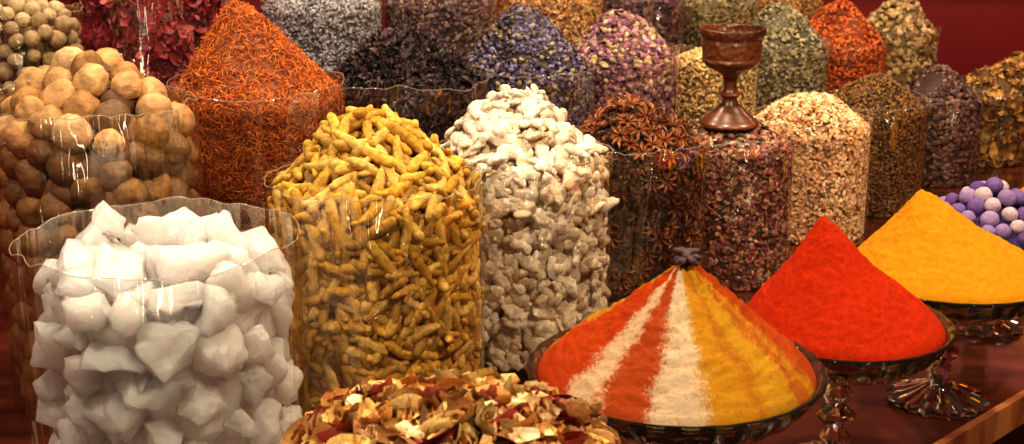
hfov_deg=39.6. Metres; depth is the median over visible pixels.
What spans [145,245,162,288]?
crystal
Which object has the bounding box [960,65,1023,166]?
dried leaves
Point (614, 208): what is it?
star anise
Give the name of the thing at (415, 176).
root
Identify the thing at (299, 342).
root
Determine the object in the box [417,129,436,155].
root
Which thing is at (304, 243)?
root
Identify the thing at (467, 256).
root
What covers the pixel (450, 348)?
root
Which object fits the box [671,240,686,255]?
star anise
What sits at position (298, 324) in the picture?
root
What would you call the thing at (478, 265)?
root
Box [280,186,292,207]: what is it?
root
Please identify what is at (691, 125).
star anise
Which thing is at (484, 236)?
ginger root
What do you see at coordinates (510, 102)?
ginger root
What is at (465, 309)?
root
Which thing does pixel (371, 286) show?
root
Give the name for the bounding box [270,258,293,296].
crystal
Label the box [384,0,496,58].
dried flowers
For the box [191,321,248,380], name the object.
crystal
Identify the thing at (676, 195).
star anise
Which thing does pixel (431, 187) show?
root
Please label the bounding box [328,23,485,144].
dried hibiscus
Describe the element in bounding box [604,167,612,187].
star anise
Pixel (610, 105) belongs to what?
star anise
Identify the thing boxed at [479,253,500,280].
ginger root
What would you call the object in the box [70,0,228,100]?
crimson hibiscus
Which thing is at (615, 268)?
star anise
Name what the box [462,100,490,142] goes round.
ginger root
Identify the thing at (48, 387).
crystal
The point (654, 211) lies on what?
star anise
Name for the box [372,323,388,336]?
root
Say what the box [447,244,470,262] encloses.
root
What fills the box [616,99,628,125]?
star anise
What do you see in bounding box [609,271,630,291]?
star anise
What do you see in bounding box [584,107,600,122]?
star anise
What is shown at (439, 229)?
root
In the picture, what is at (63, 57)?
lemon
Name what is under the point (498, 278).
ginger root
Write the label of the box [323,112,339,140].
root
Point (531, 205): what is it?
ginger root
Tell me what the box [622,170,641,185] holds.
star anise
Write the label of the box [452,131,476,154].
ginger root
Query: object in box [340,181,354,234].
root
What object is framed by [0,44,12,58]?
fig
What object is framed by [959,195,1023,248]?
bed
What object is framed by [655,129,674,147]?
star anise
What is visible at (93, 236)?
crystal
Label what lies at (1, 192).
lemon
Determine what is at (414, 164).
root
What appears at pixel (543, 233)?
ginger root
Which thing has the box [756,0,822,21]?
amber resin
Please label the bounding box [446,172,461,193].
root
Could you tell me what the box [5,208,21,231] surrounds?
lemon
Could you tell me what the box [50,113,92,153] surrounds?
lemon
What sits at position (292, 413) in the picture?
crystal
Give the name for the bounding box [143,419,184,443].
crystal
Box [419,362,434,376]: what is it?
root
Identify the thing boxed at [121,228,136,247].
crystal
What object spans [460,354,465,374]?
root
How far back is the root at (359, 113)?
1.94 m
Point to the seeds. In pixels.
(896, 118)
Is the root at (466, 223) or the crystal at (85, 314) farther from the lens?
the root at (466, 223)
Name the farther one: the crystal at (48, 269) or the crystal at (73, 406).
the crystal at (48, 269)
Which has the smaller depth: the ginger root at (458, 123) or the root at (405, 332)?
the root at (405, 332)
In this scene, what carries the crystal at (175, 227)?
on the pile at (230, 389)
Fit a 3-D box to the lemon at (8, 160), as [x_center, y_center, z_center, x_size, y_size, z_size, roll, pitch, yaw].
[-0.709,-0.091,2.038,0.049,0.052,0.056,0,16,0]
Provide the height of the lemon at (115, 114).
0.056 m
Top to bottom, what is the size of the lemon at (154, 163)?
0.050 m
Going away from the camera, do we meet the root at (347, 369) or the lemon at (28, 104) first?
the root at (347, 369)
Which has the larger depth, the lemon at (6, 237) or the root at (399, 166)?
the lemon at (6, 237)
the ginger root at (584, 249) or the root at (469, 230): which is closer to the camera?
the root at (469, 230)
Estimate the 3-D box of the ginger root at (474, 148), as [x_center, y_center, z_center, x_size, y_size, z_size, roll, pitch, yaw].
[-0.053,-0.127,2.206,0.064,0.053,0.044,3,16,10]
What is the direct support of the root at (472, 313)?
on the pile at (395, 308)
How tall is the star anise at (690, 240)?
0.050 m
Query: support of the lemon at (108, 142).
on the pile at (91, 163)
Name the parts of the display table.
edge rail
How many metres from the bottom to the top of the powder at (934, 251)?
0.180 m
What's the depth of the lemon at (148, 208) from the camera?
2.04 m
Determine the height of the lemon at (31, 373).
0.049 m
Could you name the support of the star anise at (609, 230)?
on the pile at (635, 239)
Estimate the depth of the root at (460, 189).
1.96 m
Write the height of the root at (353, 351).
0.024 m
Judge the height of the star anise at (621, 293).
0.036 m
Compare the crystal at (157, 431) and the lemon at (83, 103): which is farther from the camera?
the lemon at (83, 103)
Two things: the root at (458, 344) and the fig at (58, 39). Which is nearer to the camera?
the root at (458, 344)
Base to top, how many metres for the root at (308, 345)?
0.063 m
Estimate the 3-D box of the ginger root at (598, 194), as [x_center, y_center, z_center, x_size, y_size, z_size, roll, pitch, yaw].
[0.137,-0.030,2.276,0.028,0.052,0.049,7,17,23]
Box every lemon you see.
[0,115,14,152]
[0,147,21,176]
[0,168,8,188]
[0,188,4,200]
[0,199,9,228]
[0,228,13,256]
[1,95,11,115]
[1,119,34,157]
[1,252,15,277]
[3,181,19,205]
[4,281,22,306]
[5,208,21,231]
[9,86,42,114]
[9,240,26,264]
[9,265,34,297]
[10,322,28,348]
[10,339,25,366]
[11,299,32,327]
[13,95,44,120]
[14,66,45,92]
[14,158,49,194]
[15,194,40,227]
[15,364,22,379]
[16,223,43,255]
[20,380,36,408]
[23,358,42,382]
[24,254,49,278]
[24,331,34,360]
[25,138,55,168]
[27,104,63,140]
[31,302,43,323]
[37,192,72,226]
[38,65,50,71]
[39,78,76,109]
[43,67,72,87]
[45,149,81,186]
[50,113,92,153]
[51,47,83,68]
[52,223,78,247]
[62,90,99,124]
[69,177,103,202]
[70,50,104,74]
[72,63,109,98]
[91,99,130,133]
[93,129,125,156]
[96,48,123,65]
[102,160,132,181]
[108,61,137,80]
[110,70,141,99]
[113,176,147,209]
[129,201,158,223]
[135,79,160,99]
[135,92,172,122]
[136,113,170,147]
[136,147,167,177]
[138,70,144,78]
[140,76,167,97]
[143,173,172,206]
[163,176,188,211]
[166,130,191,164]
[168,107,194,137]
[171,101,195,124]
[177,160,196,189]
[184,198,197,214]
[186,135,198,164]
[190,189,199,207]
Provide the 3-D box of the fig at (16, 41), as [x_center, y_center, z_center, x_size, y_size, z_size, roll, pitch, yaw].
[-0.882,-0.322,2.533,0.029,0.030,0.027,-15,22,-42]
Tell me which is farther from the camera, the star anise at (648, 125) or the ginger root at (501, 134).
the star anise at (648, 125)
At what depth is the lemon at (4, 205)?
2.08 m
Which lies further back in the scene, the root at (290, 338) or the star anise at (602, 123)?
the star anise at (602, 123)
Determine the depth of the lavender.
3.38 m
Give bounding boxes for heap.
[281,367,620,443]
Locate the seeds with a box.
[833,73,926,216]
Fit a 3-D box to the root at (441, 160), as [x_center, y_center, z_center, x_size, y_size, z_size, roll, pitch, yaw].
[-0.095,-0.071,1.958,0.022,0.058,0.049,-10,19,-30]
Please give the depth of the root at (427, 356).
1.94 m
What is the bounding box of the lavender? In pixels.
[261,0,381,75]
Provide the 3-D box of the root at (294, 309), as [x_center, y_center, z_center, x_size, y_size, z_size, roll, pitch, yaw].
[-0.301,0.125,1.959,0.037,0.055,0.014,8,18,26]
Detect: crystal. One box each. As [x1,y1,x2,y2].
[30,321,71,368]
[32,368,63,403]
[33,259,58,295]
[35,397,67,428]
[37,312,44,321]
[41,291,58,322]
[48,433,57,443]
[52,324,87,350]
[52,438,61,443]
[56,238,100,271]
[57,260,105,297]
[57,418,88,443]
[61,292,109,334]
[63,392,98,433]
[64,354,102,395]
[75,221,120,243]
[79,341,150,373]
[81,225,112,247]
[81,374,150,441]
[92,201,125,238]
[92,242,146,301]
[100,438,108,443]
[107,432,126,443]
[108,293,146,336]
[112,280,155,309]
[113,371,185,410]
[120,223,134,242]
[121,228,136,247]
[129,241,147,263]
[131,215,170,245]
[134,320,200,382]
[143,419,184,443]
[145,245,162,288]
[147,281,203,320]
[151,242,231,287]
[161,207,196,224]
[169,219,188,244]
[176,216,207,245]
[176,381,227,425]
[177,212,217,244]
[183,440,208,443]
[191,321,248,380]
[194,283,237,337]
[205,210,250,248]
[205,260,257,313]
[207,240,258,273]
[222,408,258,438]
[239,363,272,408]
[242,226,286,273]
[243,324,275,365]
[246,272,286,304]
[248,397,281,443]
[262,336,288,389]
[269,292,294,338]
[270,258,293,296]
[274,359,303,407]
[276,336,290,361]
[280,405,302,437]
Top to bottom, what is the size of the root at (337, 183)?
0.024 m
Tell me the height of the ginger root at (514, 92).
0.032 m
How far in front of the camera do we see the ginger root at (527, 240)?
2.19 m
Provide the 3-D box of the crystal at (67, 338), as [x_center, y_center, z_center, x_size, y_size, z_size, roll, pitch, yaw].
[-0.506,0.130,1.638,0.051,0.040,0.047,4,16,13]
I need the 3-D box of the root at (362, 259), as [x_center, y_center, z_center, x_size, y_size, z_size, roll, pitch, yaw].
[-0.197,0.026,1.886,0.025,0.075,0.039,7,17,23]
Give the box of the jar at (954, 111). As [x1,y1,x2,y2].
[903,64,982,186]
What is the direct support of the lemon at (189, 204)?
on the pile at (91, 163)
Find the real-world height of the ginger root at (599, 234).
0.054 m
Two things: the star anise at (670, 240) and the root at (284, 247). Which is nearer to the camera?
the root at (284, 247)
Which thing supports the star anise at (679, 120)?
on the pile at (635, 239)
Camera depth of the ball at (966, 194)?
2.41 m
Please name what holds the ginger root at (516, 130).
on the pile at (587, 265)
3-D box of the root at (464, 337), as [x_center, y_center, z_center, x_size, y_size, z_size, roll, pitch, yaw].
[-0.074,0.159,2.015,0.018,0.019,0.067,-3,16,-12]
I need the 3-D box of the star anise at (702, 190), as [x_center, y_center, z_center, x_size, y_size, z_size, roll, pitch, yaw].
[0.342,-0.066,2.568,0.011,0.044,0.044,1,16,3]
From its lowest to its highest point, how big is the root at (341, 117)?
0.032 m
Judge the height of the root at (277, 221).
0.062 m
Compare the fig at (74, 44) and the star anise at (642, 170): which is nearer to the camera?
the star anise at (642, 170)
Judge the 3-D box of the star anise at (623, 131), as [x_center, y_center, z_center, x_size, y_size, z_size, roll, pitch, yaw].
[0.188,-0.151,2.463,0.025,0.043,0.048,-13,20,-38]
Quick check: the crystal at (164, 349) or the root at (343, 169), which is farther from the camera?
the root at (343, 169)
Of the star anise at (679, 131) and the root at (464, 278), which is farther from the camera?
the star anise at (679, 131)
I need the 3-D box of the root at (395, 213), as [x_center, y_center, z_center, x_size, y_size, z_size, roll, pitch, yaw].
[-0.163,-0.018,1.883,0.058,0.025,0.018,13,20,37]
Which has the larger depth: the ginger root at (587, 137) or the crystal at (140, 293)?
the ginger root at (587, 137)
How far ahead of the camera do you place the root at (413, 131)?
1.96 m
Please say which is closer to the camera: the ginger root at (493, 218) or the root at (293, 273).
the root at (293, 273)
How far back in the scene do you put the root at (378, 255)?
1.88 m
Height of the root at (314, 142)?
0.030 m
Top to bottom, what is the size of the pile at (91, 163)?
0.510 m
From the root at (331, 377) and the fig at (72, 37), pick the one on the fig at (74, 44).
the fig at (72, 37)
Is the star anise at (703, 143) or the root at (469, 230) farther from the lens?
the star anise at (703, 143)
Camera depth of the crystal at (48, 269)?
1.71 m
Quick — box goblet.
[698,23,766,130]
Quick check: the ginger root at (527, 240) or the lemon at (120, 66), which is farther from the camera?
the ginger root at (527, 240)
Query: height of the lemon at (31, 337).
0.059 m
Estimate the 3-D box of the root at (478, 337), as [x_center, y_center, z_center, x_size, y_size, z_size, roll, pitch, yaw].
[-0.054,0.164,2.063,0.018,0.066,0.022,-2,16,-8]
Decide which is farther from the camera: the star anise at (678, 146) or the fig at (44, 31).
the fig at (44, 31)
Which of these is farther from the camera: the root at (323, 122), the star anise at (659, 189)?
the star anise at (659, 189)
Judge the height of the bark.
0.212 m
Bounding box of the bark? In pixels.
[990,51,1023,85]
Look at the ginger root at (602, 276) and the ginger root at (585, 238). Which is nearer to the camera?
the ginger root at (585, 238)
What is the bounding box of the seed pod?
[672,247,701,266]
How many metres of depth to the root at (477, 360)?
2.06 m
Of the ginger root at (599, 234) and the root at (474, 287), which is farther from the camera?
the ginger root at (599, 234)
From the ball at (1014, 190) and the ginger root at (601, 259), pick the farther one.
the ball at (1014, 190)
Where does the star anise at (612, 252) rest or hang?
on the pile at (635, 239)
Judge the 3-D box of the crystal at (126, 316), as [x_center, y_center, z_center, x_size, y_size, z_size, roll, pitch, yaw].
[-0.431,0.104,1.608,0.050,0.052,0.045,-5,17,-17]
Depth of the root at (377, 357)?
1.91 m
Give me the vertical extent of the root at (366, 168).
0.042 m
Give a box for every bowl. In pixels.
[525,328,829,443]
[744,297,956,443]
[855,243,1023,419]
[954,249,1023,338]
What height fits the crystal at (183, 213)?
0.084 m
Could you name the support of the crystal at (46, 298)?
on the pile at (230, 389)
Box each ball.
[945,193,959,204]
[951,203,966,212]
[959,188,974,204]
[961,210,975,221]
[967,197,984,214]
[969,181,984,189]
[974,187,992,201]
[980,211,998,226]
[981,225,995,234]
[984,198,1000,212]
[985,177,1003,194]
[995,223,1010,238]
[997,189,1016,206]
[1001,207,1017,221]
[1002,180,1008,189]
[1010,220,1023,233]
[1011,188,1023,192]
[1014,192,1023,205]
[1017,207,1023,220]
[1017,232,1023,245]
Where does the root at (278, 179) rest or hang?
on the pile at (395, 308)
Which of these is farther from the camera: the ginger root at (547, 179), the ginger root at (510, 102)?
the ginger root at (510, 102)
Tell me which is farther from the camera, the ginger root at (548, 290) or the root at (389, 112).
the ginger root at (548, 290)
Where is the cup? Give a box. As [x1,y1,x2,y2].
[699,23,766,73]
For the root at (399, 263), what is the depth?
1.88 m
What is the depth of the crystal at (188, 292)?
1.61 m
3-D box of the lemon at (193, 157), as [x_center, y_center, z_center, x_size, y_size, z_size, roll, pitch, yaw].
[-0.501,-0.106,2.146,0.053,0.057,0.054,-13,20,-37]
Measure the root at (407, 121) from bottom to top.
0.022 m
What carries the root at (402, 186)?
on the pile at (395, 308)
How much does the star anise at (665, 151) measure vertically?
0.034 m
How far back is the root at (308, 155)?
1.94 m
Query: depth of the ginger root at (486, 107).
2.26 m
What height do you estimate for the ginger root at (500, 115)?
0.032 m
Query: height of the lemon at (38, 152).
0.051 m
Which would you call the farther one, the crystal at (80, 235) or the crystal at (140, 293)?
the crystal at (80, 235)
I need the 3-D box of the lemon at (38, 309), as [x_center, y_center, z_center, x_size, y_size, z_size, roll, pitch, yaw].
[-0.675,0.135,2.076,0.052,0.047,0.053,-10,19,-31]
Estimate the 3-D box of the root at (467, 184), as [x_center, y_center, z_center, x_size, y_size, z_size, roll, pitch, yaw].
[-0.070,-0.049,2.028,0.019,0.068,0.052,11,19,34]
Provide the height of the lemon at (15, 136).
0.057 m
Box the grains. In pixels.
[676,47,757,129]
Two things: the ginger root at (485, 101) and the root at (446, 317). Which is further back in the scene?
the ginger root at (485, 101)
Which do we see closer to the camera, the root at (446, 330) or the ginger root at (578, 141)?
the root at (446, 330)
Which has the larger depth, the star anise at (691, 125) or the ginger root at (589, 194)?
the star anise at (691, 125)
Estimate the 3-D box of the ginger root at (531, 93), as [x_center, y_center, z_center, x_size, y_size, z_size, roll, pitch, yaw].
[0.046,-0.185,2.283,0.040,0.072,0.050,6,17,19]
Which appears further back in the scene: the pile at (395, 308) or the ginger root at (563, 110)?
the ginger root at (563, 110)
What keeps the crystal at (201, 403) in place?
on the pile at (230, 389)
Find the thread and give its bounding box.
[170,0,344,234]
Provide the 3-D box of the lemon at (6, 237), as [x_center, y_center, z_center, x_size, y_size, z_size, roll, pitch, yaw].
[-0.733,0.024,2.112,0.056,0.056,0.061,-13,21,-38]
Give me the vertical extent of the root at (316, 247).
0.054 m
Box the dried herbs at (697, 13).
[683,0,758,51]
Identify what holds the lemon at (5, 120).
on the pile at (91, 163)
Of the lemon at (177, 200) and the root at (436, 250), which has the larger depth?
the lemon at (177, 200)
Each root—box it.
[267,202,275,217]
[270,183,284,201]
[270,232,275,241]
[271,168,291,184]
[273,190,287,239]
[275,202,291,224]
[275,216,284,239]
[276,238,291,258]
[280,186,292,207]
[281,177,301,199]
[281,181,312,191]
[281,242,302,260]
[282,174,292,181]
[283,187,302,228]
[284,223,304,238]
[288,263,299,277]
[288,336,293,354]
[289,152,304,170]
[290,317,304,347]
[291,164,304,181]
[291,305,301,329]
[291,319,304,331]
[291,339,321,373]
[291,392,301,405]
[292,277,305,313]
[292,350,303,367]
[293,211,320,226]
[296,235,310,256]
[298,329,319,355]
[300,363,310,392]
[301,183,347,212]
[302,139,311,152]
[302,167,331,200]
[302,295,320,307]
[302,391,313,416]
[303,158,346,171]
[304,139,318,154]
[304,145,318,162]
[304,221,325,261]
[307,286,325,321]
[308,251,319,294]
[308,396,320,406]
[310,145,319,177]
[311,346,325,377]
[311,391,318,407]
[312,247,329,268]
[312,254,356,279]
[320,120,328,126]
[320,321,371,334]
[321,341,327,351]
[322,276,341,301]
[322,357,339,391]
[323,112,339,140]
[323,189,365,203]
[323,318,333,351]
[325,194,344,248]
[328,116,350,158]
[329,171,356,189]
[330,287,351,296]
[332,129,377,155]
[333,333,349,364]
[334,156,370,175]
[335,239,340,257]
[335,307,353,331]
[336,356,352,385]
[337,111,351,121]
[339,239,350,282]
[339,263,380,274]
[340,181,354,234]
[340,364,365,384]
[345,106,385,118]
[346,344,372,363]
[347,157,378,177]
[348,333,387,355]
[349,111,379,132]
[349,197,364,242]
[349,198,385,226]
[350,296,365,333]
[351,127,389,154]
[352,107,385,118]
[356,359,409,380]
[359,194,382,208]
[359,225,368,271]
[360,351,377,370]
[362,120,376,146]
[363,216,397,243]
[363,299,387,321]
[364,149,394,166]
[364,275,377,303]
[367,167,384,208]
[367,240,398,282]
[370,118,417,128]
[371,116,401,128]
[371,336,386,365]
[372,238,402,261]
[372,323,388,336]
[374,182,398,198]
[374,371,381,380]
[375,144,404,196]
[377,121,411,155]
[377,277,408,300]
[381,104,399,117]
[382,258,403,286]
[383,314,402,338]
[384,188,424,240]
[384,269,415,279]
[384,339,414,359]
[384,358,440,379]
[385,121,424,153]
[389,117,424,139]
[389,155,423,185]
[389,208,403,221]
[391,279,436,302]
[393,135,403,174]
[393,180,412,197]
[394,248,410,257]
[395,318,415,346]
[398,166,435,182]
[400,207,412,263]
[401,323,440,345]
[402,297,429,318]
[402,350,439,362]
[406,150,430,172]
[408,241,432,285]
[409,366,421,374]
[410,193,422,210]
[410,237,445,247]
[413,262,440,298]
[413,278,446,323]
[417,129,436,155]
[418,139,432,150]
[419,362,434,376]
[421,161,449,179]
[422,182,462,198]
[425,176,446,221]
[427,306,438,322]
[428,334,444,346]
[429,283,453,322]
[430,134,439,157]
[430,202,446,231]
[431,147,450,176]
[431,234,447,278]
[432,256,458,278]
[433,219,448,269]
[433,268,463,310]
[437,292,472,302]
[437,338,462,358]
[438,319,459,343]
[440,126,457,148]
[441,128,461,154]
[441,297,451,339]
[441,356,448,369]
[443,148,452,156]
[444,211,463,226]
[445,155,460,171]
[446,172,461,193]
[446,344,456,353]
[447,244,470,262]
[447,260,472,285]
[448,358,460,373]
[449,155,466,166]
[450,221,464,249]
[451,250,463,263]
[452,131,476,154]
[452,158,464,174]
[452,301,460,320]
[452,308,461,338]
[453,119,466,127]
[455,276,475,293]
[456,185,473,212]
[456,199,475,210]
[457,356,465,368]
[458,168,466,187]
[459,121,498,157]
[460,218,473,227]
[460,275,470,304]
[460,302,472,316]
[460,317,467,325]
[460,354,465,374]
[461,333,468,341]
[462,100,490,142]
[462,168,469,179]
[462,215,471,238]
[462,271,467,285]
[463,152,508,176]
[463,209,479,218]
[463,243,471,264]
[464,180,469,191]
[466,99,489,113]
[467,152,506,165]
[468,163,491,181]
[468,274,476,294]
[468,300,477,331]
[469,107,523,123]
[469,171,479,197]
[470,241,478,270]
[471,225,481,230]
[471,230,481,245]
[472,258,480,279]
[472,267,478,300]
[472,318,479,346]
[473,196,480,210]
[474,205,480,229]
[475,281,479,305]
[475,352,479,368]
[476,298,481,318]
[476,326,480,341]
[478,286,481,299]
[479,149,526,191]
[479,234,497,250]
[479,244,517,276]
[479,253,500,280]
[479,280,504,308]
[480,120,547,148]
[480,175,512,210]
[480,296,499,343]
[482,104,490,110]
[485,205,509,228]
[486,84,510,101]
[486,340,523,372]
[490,318,515,335]
[492,269,529,304]
[495,317,523,364]
[496,88,525,98]
[496,144,534,168]
[496,183,534,210]
[500,249,538,272]
[500,304,528,329]
[501,93,524,109]
[501,265,514,290]
[506,229,553,255]
[508,169,542,213]
[509,197,550,224]
[510,118,522,134]
[510,319,551,346]
[512,94,548,119]
[512,166,544,183]
[512,250,546,294]
[515,140,548,153]
[517,126,554,139]
[518,117,543,127]
[522,200,544,219]
[523,89,554,108]
[526,84,549,110]
[527,148,558,175]
[530,204,570,239]
[532,130,582,159]
[533,294,557,320]
[533,317,561,342]
[537,228,551,260]
[538,103,556,133]
[539,280,555,320]
[541,172,553,197]
[541,178,567,224]
[546,122,573,148]
[546,255,578,298]
[551,147,586,173]
[552,106,564,121]
[552,254,581,303]
[553,290,583,329]
[554,152,581,189]
[560,108,567,120]
[562,168,592,203]
[562,230,597,250]
[563,301,589,327]
[564,194,582,223]
[564,243,588,255]
[569,134,587,144]
[571,204,600,230]
[572,128,583,136]
[572,240,580,266]
[573,186,594,215]
[574,171,585,181]
[575,143,592,158]
[575,305,589,324]
[576,133,608,155]
[577,284,606,307]
[578,163,597,189]
[578,277,600,292]
[581,250,603,285]
[582,296,602,314]
[584,134,595,142]
[584,221,604,249]
[587,161,609,188]
[587,292,592,307]
[588,154,607,163]
[589,275,600,301]
[591,171,600,193]
[592,214,607,248]
[592,246,607,279]
[594,189,607,220]
[599,267,606,281]
[601,188,607,226]
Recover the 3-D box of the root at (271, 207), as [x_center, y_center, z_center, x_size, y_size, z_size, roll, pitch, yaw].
[-0.322,-0.005,1.959,0.014,0.034,0.056,-12,20,-36]
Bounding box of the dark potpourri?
[603,0,684,54]
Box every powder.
[747,216,946,360]
[858,189,1023,303]
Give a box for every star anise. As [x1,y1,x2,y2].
[580,119,594,132]
[583,126,605,135]
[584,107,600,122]
[586,110,605,127]
[595,117,618,126]
[598,134,610,145]
[600,97,615,112]
[600,144,617,166]
[604,99,630,108]
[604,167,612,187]
[605,245,616,259]
[605,275,614,290]
[606,224,623,251]
[606,262,618,281]
[607,93,630,103]
[607,215,614,230]
[607,290,616,306]
[608,234,623,258]
[609,180,631,201]
[609,206,621,221]
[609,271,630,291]
[610,121,630,148]
[610,216,636,238]
[611,255,622,276]
[615,289,631,298]
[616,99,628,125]
[616,112,638,126]
[617,155,635,174]
[617,192,640,210]
[620,97,641,108]
[621,134,639,150]
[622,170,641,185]
[623,241,643,266]
[623,275,645,294]
[625,91,644,107]
[626,206,647,224]
[626,227,645,238]
[626,258,652,280]
[628,119,650,139]
[630,141,653,159]
[631,154,650,176]
[632,182,652,205]
[634,104,661,123]
[638,245,658,265]
[640,171,663,193]
[642,214,661,237]
[643,155,665,172]
[644,122,662,141]
[644,135,664,152]
[645,99,662,117]
[645,181,669,206]
[645,266,662,281]
[648,226,670,249]
[650,111,670,131]
[652,195,668,219]
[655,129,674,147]
[656,108,673,125]
[656,239,672,261]
[657,169,677,192]
[659,147,680,167]
[660,181,682,203]
[664,114,681,134]
[664,217,678,237]
[665,196,685,219]
[667,114,686,128]
[668,231,676,249]
[670,161,688,182]
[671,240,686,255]
[672,127,688,145]
[674,139,689,163]
[676,215,693,238]
[679,138,700,156]
[679,197,696,221]
[680,185,690,199]
[681,119,697,133]
[681,125,695,148]
[682,122,694,135]
[683,164,689,185]
[685,222,699,247]
[686,155,700,170]
[686,179,694,202]
[688,135,705,145]
[690,190,701,207]
[694,208,701,225]
[696,168,705,186]
[699,139,705,161]
[699,152,706,172]
[699,178,704,196]
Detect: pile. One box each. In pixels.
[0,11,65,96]
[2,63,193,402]
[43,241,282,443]
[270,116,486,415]
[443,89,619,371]
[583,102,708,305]
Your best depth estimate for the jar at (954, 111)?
3.39 m
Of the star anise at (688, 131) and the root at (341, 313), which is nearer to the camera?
the root at (341, 313)
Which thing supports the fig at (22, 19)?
on the pile at (43, 46)
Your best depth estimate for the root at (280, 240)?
1.94 m
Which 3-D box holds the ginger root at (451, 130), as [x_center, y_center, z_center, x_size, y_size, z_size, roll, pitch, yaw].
[-0.090,-0.136,2.310,0.065,0.049,0.044,-13,20,-37]
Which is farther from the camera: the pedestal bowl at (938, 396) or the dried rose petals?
the dried rose petals
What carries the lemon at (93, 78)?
on the pile at (91, 163)
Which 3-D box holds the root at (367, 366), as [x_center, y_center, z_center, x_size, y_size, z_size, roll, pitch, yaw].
[-0.191,0.193,1.930,0.019,0.048,0.040,15,22,42]
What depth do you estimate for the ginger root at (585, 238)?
2.24 m
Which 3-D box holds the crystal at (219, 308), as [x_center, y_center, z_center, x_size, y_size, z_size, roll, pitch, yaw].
[-0.345,0.103,1.635,0.054,0.066,0.051,1,16,3]
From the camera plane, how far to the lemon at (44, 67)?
2.12 m
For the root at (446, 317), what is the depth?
1.94 m
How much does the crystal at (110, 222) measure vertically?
0.048 m
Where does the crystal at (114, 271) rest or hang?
on the pile at (230, 389)
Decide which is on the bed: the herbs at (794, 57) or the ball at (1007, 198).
the ball at (1007, 198)
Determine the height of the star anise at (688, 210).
0.046 m
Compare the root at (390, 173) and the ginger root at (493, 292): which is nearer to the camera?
the root at (390, 173)
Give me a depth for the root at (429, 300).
1.92 m
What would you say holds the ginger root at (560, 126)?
on the pile at (587, 265)
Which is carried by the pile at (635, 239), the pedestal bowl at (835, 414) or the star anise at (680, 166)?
the star anise at (680, 166)
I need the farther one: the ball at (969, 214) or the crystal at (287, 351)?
the ball at (969, 214)
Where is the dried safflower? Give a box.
[809,0,886,94]
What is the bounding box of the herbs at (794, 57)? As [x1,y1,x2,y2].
[753,1,827,115]
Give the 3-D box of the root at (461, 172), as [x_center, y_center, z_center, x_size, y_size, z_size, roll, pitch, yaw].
[-0.074,-0.066,2.009,0.022,0.028,0.063,2,16,6]
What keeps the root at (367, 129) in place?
on the pile at (395, 308)
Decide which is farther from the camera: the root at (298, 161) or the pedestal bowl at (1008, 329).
the pedestal bowl at (1008, 329)
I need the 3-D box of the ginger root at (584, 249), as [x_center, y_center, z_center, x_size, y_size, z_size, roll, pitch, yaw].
[0.078,0.065,2.247,0.087,0.075,0.018,0,16,-1]
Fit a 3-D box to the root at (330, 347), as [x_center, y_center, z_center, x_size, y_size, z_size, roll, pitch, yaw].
[-0.251,0.141,1.934,0.018,0.059,0.052,-6,17,-20]
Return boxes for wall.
[48,0,1023,73]
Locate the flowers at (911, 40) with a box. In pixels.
[866,0,938,84]
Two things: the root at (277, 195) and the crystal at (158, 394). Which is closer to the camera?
the crystal at (158, 394)
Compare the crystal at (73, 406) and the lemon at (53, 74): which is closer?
the crystal at (73, 406)
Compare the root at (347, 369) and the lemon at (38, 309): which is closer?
the root at (347, 369)
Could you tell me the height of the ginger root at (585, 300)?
0.041 m
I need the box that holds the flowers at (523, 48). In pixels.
[466,4,592,129]
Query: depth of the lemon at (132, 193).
2.02 m
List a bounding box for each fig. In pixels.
[0,6,15,21]
[0,23,3,34]
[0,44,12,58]
[0,61,14,80]
[0,82,4,95]
[0,95,7,110]
[1,0,7,6]
[2,81,14,95]
[3,21,19,35]
[7,0,24,14]
[7,53,23,68]
[8,33,24,48]
[14,12,29,27]
[17,67,25,76]
[23,0,40,16]
[24,30,40,46]
[27,49,40,62]
[30,12,47,28]
[37,0,50,11]
[37,24,52,39]
[41,52,54,64]
[42,8,56,21]
[48,30,66,47]
[49,0,64,13]
[54,15,73,32]
[57,8,71,16]
[65,30,77,43]
[65,43,80,48]
[70,17,79,32]
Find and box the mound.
[537,264,816,425]
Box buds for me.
[574,8,677,116]
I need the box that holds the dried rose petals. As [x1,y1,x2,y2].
[691,118,793,290]
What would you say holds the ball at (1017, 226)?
on the bed
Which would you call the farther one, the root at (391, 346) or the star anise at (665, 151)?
the star anise at (665, 151)
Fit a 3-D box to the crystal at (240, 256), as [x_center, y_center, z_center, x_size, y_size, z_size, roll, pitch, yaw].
[-0.339,0.048,1.707,0.056,0.064,0.061,-10,19,-31]
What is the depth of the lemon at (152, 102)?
2.05 m
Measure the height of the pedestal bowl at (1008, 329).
0.176 m
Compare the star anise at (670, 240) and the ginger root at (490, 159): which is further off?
the star anise at (670, 240)
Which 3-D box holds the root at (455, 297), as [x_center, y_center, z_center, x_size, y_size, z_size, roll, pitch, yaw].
[-0.079,0.102,1.958,0.017,0.029,0.072,15,22,41]
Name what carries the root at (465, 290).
on the pile at (395, 308)
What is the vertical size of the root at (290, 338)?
0.053 m
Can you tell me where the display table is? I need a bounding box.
[0,74,1023,443]
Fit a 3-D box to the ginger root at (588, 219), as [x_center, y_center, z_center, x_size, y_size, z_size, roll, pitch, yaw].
[0.116,-0.008,2.233,0.068,0.056,0.013,-14,21,-40]
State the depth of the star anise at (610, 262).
2.51 m
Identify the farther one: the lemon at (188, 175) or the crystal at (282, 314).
the lemon at (188, 175)

